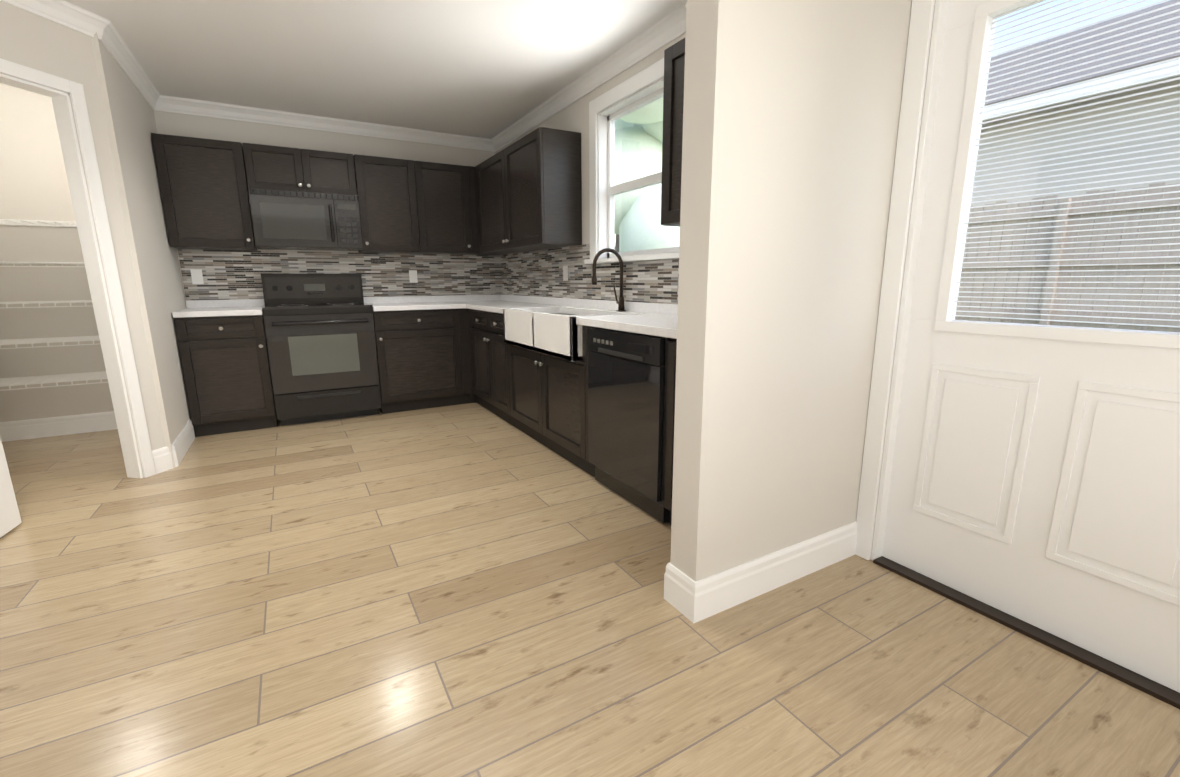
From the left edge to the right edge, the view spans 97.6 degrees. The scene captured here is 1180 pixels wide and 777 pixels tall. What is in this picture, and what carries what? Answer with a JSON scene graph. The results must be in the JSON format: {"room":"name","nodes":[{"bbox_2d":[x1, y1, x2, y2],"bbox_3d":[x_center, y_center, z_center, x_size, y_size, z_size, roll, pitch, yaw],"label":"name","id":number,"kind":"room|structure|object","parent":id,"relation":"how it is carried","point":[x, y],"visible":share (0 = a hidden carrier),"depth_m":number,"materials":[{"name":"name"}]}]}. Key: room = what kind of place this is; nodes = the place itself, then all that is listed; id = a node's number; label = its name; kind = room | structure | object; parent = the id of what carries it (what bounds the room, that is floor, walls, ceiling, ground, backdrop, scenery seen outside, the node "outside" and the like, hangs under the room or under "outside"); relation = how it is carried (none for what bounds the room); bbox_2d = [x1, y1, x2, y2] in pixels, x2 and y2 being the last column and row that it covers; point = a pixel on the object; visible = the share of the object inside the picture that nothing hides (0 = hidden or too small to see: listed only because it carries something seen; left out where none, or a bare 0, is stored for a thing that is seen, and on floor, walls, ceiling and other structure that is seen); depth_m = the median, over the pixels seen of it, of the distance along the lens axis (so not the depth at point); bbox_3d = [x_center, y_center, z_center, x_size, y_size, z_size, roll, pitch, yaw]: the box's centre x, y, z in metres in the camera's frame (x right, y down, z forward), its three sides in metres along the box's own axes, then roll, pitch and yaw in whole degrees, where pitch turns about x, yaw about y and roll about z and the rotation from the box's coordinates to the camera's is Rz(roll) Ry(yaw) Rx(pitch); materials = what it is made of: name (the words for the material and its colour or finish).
{"room":"kitchen","nodes":[
{"label":"kitchen","id":0,"kind":"room"},
{"bbox_2d":[0,73,495,427],"bbox_3d":[-2.658,-1.021,4.386,3.900,2.440,0.120,-7,14,-29],"label":"wall","id":1,"kind":"structure","parent":0,"point":[34,185],"depth_m":3.58,"materials":[{"name":"white paint"}]},
{"bbox_2d":[0,437,21,537],"bbox_3d":[-2.580,-0.299,1.922,0.180,2.010,0.606,-7,14,-29],"label":"pantry door","id":2,"kind":"structure","parent":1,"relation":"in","point":[10,518],"depth_m":2.33,"materials":[{"name":"white wood"}]},
{"bbox_2d":[0,219,107,390],"bbox_3d":[-3.713,-0.577,3.554,1.212,1.083,0.386,-7,14,-29],"label":"pantry shelves","id":3,"kind":"object","parent":1,"relation":"attached to","point":[41,380],"visible":0.5,"depth_m":3.50,"materials":[{"name":"white metal"}]},
{"bbox_2d":[0,411,117,441],"bbox_3d":[-3.790,0.261,3.906,1.197,0.140,0.014,-7,14,-29],"label":"baseboard","id":4,"kind":"structure","parent":1,"relation":"attached to","point":[93,422],"depth_m":3.82,"materials":[{"name":"white wood"}]},
{"bbox_2d":[0,58,155,478],"bbox_3d":[-2.663,-0.444,2.480,0.528,2.090,0.576,-7,14,-29],"label":"door frame","id":5,"kind":"structure","parent":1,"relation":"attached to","point":[61,102],"depth_m":2.73,"materials":[{"name":"white wood"}]},
{"bbox_2d":[152,420,191,466],"bbox_3d":[-2.989,0.298,3.703,0.014,0.140,1.090,-7,14,-29],"label":"baseboard","id":6,"kind":"structure","parent":1,"relation":"attached to","point":[160,456],"depth_m":3.09,"materials":[{"name":"white wood"}]},
{"bbox_2d":[190,269,203,283],"bbox_3d":[-3.099,-0.881,4.071,0.072,0.115,0.008,-7,14,-29],"label":"electrical outlet","id":7,"kind":"object","parent":1,"relation":"attached to","point":[197,276],"visible":1,"depth_m":4.07,"materials":[{"name":"white plastic"}]},
{"bbox_2d":[151,133,256,250],"bbox_3d":[-2.882,-1.450,3.902,0.521,0.760,0.320,-7,14,-29],"label":"upper cabinet","id":8,"kind":"object","parent":1,"relation":"attached to","point":[203,182],"depth_m":3.77,"materials":[{"name":"black wood"}]},
{"bbox_2d":[243,143,314,191],"bbox_3d":[-2.467,-1.714,4.092,0.429,0.325,0.320,-7,14,-29],"label":"upper cabinet","id":9,"kind":"object","parent":1,"relation":"attached to","point":[268,166],"depth_m":3.96,"materials":[{"name":"black wood"}]},
{"bbox_2d":[248,188,362,250],"bbox_3d":[-2.291,-1.352,4.193,0.754,0.422,0.450,-7,14,-29],"label":"microwave","id":10,"kind":"object","parent":9,"relation":"attached to","point":[292,220],"visible":1,"depth_m":4.03,"materials":[{"name":"black metal"}]},
{"bbox_2d":[311,150,358,197],"bbox_3d":[-2.184,-1.749,4.251,0.430,0.325,0.320,-7,14,-29],"label":"upper cabinet","id":11,"kind":"object","parent":1,"relation":"attached to","point":[333,172],"depth_m":4.15,"materials":[{"name":"black wood"}]},
{"bbox_2d":[355,154,430,253],"bbox_3d":[-1.762,-1.588,4.531,0.532,0.760,0.320,-7,14,-29],"label":"upper cabinet","id":12,"kind":"object","parent":1,"relation":"attached to","point":[392,198],"depth_m":4.41,"materials":[{"name":"black wood"}]},
{"bbox_2d":[409,270,417,282],"bbox_3d":[-1.668,-1.058,4.874,0.072,0.115,0.008,-7,14,-29],"label":"electrical outlet","id":13,"kind":"object","parent":1,"relation":"attached to","point":[413,276],"visible":1,"depth_m":4.87,"materials":[{"name":"white plastic"}]},
{"bbox_2d":[423,161,466,254],"bbox_3d":[-1.406,-1.632,4.731,0.530,0.760,0.320,-7,14,-29],"label":"upper cabinet","id":14,"kind":"object","parent":1,"relation":"attached to","point":[444,183],"depth_m":4.62,"materials":[{"name":"black wood"}]},
{"bbox_2d":[186,296,499,307],"bbox_3d":[-2.055,-0.803,4.702,2.597,0.060,0.017,-7,14,-29],"label":"backsplash","id":15,"kind":"structure","parent":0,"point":[367,299],"depth_m":4.72,"materials":[{"name":"white stone"}]},
{"bbox_2d":[65,0,685,138],"bbox_3d":[-0.402,-1.459,0.261,4.190,0.080,9.220,-7,14,-29],"label":"ceiling","id":16,"kind":"structure","parent":0,"point":[489,69],"depth_m":3.06,"materials":[{"name":"white paint"}]},
{"bbox_2d":[0,402,1179,776],"bbox_3d":[-0.388,0.997,0.775,4.190,0.060,9.220,-7,14,-29],"label":"floor","id":17,"kind":"structure","parent":0,"point":[468,590],"depth_m":1.60,"materials":[{"name":"brown wood"}]},
{"bbox_2d":[174,316,277,436],"bbox_3d":[-2.798,-0.145,4.039,0.522,0.868,0.625,-7,14,-29],"label":"base cabinet","id":18,"kind":"object","parent":17,"relation":"on","point":[225,362],"depth_m":3.78,"materials":[{"name":"black wood"}]},
{"bbox_2d":[172,304,263,319],"bbox_3d":[-2.796,-0.588,3.937,0.522,0.039,0.645,-7,14,-29],"label":"countertop","id":19,"kind":"structure","parent":18,"relation":"on","point":[178,315],"depth_m":3.71,"materials":[{"name":"white stone"}]},
{"bbox_2d":[261,273,381,425],"bbox_3d":[-2.217,-0.356,4.281,0.759,1.175,0.706,-7,14,-29],"label":"range","id":20,"kind":"object","parent":17,"relation":"on","point":[320,338],"visible":1,"depth_m":4.09,"materials":[{"name":"black metal"}]},
{"bbox_2d":[373,308,463,413],"bbox_3d":[-1.607,-0.292,4.708,0.695,0.868,0.625,-7,14,-29],"label":"base cabinet","id":21,"kind":"object","parent":17,"relation":"on","point":[418,353],"depth_m":4.44,"materials":[{"name":"black wood"}]},
{"bbox_2d":[372,300,523,311],"bbox_3d":[-1.333,-0.768,4.759,1.322,0.039,0.645,-7,14,-29],"label":"countertop","id":22,"kind":"structure","parent":21,"relation":"on","point":[427,304],"depth_m":4.48,"materials":[{"name":"white stone"}]},
{"bbox_2d":[472,312,503,419],"bbox_3d":[-0.570,-0.217,4.321,0.545,0.868,0.928,-7,14,-29],"label":"base cabinet","id":23,"kind":"object","parent":17,"relation":"on","point":[487,346],"depth_m":4.23,"materials":[{"name":"black wood"}]},
{"bbox_2d":[500,316,635,476],"bbox_3d":[-0.078,-0.044,3.482,0.545,0.868,1.287,-7,14,-29],"label":"base cabinet","id":24,"kind":"object","parent":17,"relation":"on","point":[514,352],"depth_m":3.27,"materials":[{"name":"black wood"}]},
{"bbox_2d":[464,304,676,339],"bbox_3d":[-0.040,-0.471,3.300,0.565,0.039,3.245,-7,14,-29],"label":"countertop","id":25,"kind":"structure","parent":24,"relation":"on","point":[648,323],"depth_m":2.62,"materials":[{"name":"white stone"}]},
{"bbox_2d":[500,304,639,363],"bbox_3d":[-0.158,-0.384,3.375,0.465,0.247,1.048,-7,14,-29],"label":"sink","id":26,"kind":"object","parent":25,"relation":"in","point":[550,331],"depth_m":3.23,"materials":[{"name":"white ceramic"}]},
{"bbox_2d":[592,248,627,311],"bbox_3d":[0.109,-0.683,3.256,0.248,0.392,0.108,-7,14,-29],"label":"faucet","id":27,"kind":"object","parent":25,"relation":"on","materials":[{"name":"black metal"}]},
{"bbox_2d":[587,327,669,523],"bbox_3d":[0.386,0.127,2.657,0.571,0.864,0.626,-7,14,-29],"label":"dishwasher","id":28,"kind":"object","parent":17,"relation":"on","point":[626,393],"visible":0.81,"depth_m":2.45,"materials":[{"name":"black metal"}]},
{"bbox_2d":[660,336,676,525],"bbox_3d":[0.670,0.218,2.208,0.545,0.868,0.442,-7,14,-29],"label":"base cabinet","id":29,"kind":"object","parent":17,"relation":"on","point":[671,346],"depth_m":2.22,"materials":[{"name":"black wood"}]},
{"bbox_2d":[496,0,935,559],"bbox_3d":[1.339,-0.454,1.561,0.120,2.440,9.100,-7,14,-29],"label":"wall","id":30,"kind":"structure","parent":0,"point":[575,117],"depth_m":3.61,"materials":[{"name":"white paint"}]},
{"bbox_2d":[1,0,685,151],"bbox_3d":[-0.402,-1.374,0.279,3.950,0.095,8.980,-7,14,-29],"label":"crown molding","id":31,"kind":"structure","parent":30,"relation":"attached to","point":[669,28],"depth_m":3.67,"materials":[{"name":"white wood"}]},
{"bbox_2d":[471,147,536,253],"bbox_3d":[-0.761,-1.594,4.530,0.380,0.760,0.918,-7,14,-29],"label":"upper cabinet","id":32,"kind":"object","parent":30,"relation":"attached to","point":[488,178],"depth_m":4.48,"materials":[{"name":"black wood"}]},
{"bbox_2d":[507,127,581,249],"bbox_3d":[-0.382,-1.473,3.943,0.321,0.760,0.738,-7,14,-29],"label":"upper cabinet","id":33,"kind":"object","parent":30,"relation":"attached to","point":[523,194],"depth_m":3.67,"materials":[{"name":"black wood"}]},
{"bbox_2d":[563,266,567,280],"bbox_3d":[-0.193,-0.903,4.043,0.008,0.115,0.072,-7,14,-29],"label":"electrical outlet","id":34,"kind":"object","parent":30,"relation":"attached to","point":[565,273],"visible":1,"depth_m":4.04,"materials":[{"name":"white plastic"}]},
{"bbox_2d":[500,296,677,315],"bbox_3d":[0.041,-0.605,3.697,0.017,0.060,3.884,-7,14,-29],"label":"backsplash","id":35,"kind":"structure","parent":30,"relation":"attached to","point":[633,305],"depth_m":3.69,"materials":[{"name":"white stone"}]},
{"bbox_2d":[584,58,678,263],"bbox_3d":[0.302,-1.315,3.118,0.120,1.060,1.180,-7,14,-29],"label":"window frame","id":36,"kind":"structure","parent":30,"relation":"attached to","point":[597,132],"depth_m":3.45,"materials":[{"name":"white wood"}]},
{"bbox_2d":[607,87,679,257],"bbox_3d":[0.369,-1.294,3.162,0.045,0.940,0.960,-7,14,-29],"label":"kitchen window","id":37,"kind":"structure","parent":30,"relation":"in","point":[614,189],"depth_m":3.34,"materials":[{"name":"white"}]},
{"bbox_2d":[661,38,684,226],"bbox_3d":[0.589,-1.133,2.289,0.321,0.760,0.458,-7,14,-29],"label":"upper cabinet","id":38,"kind":"object","parent":30,"relation":"attached to","point":[674,56],"depth_m":2.35,"materials":[{"name":"black wood"}]},
{"bbox_2d":[855,0,947,559],"bbox_3d":[1.431,-0.263,1.423,0.136,2.120,1.208,-7,14,-29],"label":"door frame","id":39,"kind":"structure","parent":30,"relation":"attached to","point":[908,154],"depth_m":1.84,"materials":[{"name":"white wood"}]},
{"bbox_2d":[873,556,1179,708],"bbox_3d":[1.434,0.767,1.649,0.132,0.013,1.014,-7,14,-29],"label":"entry door threshold sill","id":40,"kind":"structure","parent":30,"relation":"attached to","point":[1163,693],"depth_m":1.60,"materials":[{"name":"black metal"}]},
{"bbox_2d":[882,0,1179,692],"bbox_3d":[1.402,-0.214,1.431,0.124,1.995,1.045,-7,14,-29],"label":"entry door","id":41,"kind":"structure","parent":30,"relation":"in","point":[1035,478],"depth_m":1.57,"materials":[{"name":"white wood"}]},
{"bbox_2d":[670,0,911,581],"bbox_3d":[0.672,-0.483,1.717,0.840,2.440,0.140,-7,14,-29],"label":"wall","id":42,"kind":"structure","parent":0,"point":[792,108],"depth_m":1.64,"materials":[{"name":"white paint"}]},
{"bbox_2d":[664,562,679,610],"bbox_3d":[0.409,0.660,1.877,0.324,0.140,0.034,-7,14,-29],"label":"baseboard","id":43,"kind":"structure","parent":42,"relation":"attached to","point":[672,574],"depth_m":1.77,"materials":[{"name":"white wood"}]},
{"bbox_2d":[680,521,856,623],"bbox_3d":[0.709,0.652,1.905,0.874,0.140,0.034,-7,14,-29],"label":"baseboard","id":44,"kind":"structure","parent":42,"relation":"attached to","point":[690,599],"depth_m":1.83,"materials":[{"name":"white wood"}]},
{"label":"outside","id":45,"kind":"structure","parent":0,"visible":0},
{"bbox_3d":[16.528,-1.593,12.419,37.030,0.550,28.000,-7,14,-29],"label":"ground","id":46,"kind":"structure","parent":45,"visible":0},
{"bbox_2d":[614,98,679,251],"bbox_3d":[1.408,-2.906,7.289,4.326,5.471,8.382,-7,14,-29],"label":"tree","id":47,"kind":"object","parent":46,"relation":"on","point":[621,242],"depth_m":7.56,"materials":[{"name":"green plant"}]},
{"bbox_2d":[614,182,1179,331],"bbox_3d":[6.404,-1.508,6.495,0.110,1.925,28.000,-7,14,-29],"label":"fence","id":48,"kind":"object","parent":46,"relation":"on","point":[1123,273],"depth_m":6.68,"materials":[{"name":"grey wood"}]},
{"bbox_2d":[961,0,1179,326],"bbox_3d":[10.918,-5.543,13.909,10.161,6.636,15.700,-7,14,-29],"label":"house","id":49,"kind":"structure","parent":46,"relation":"on","point":[1127,112],"depth_m":9.21,"materials":[{"name":"beige"}]}
]}

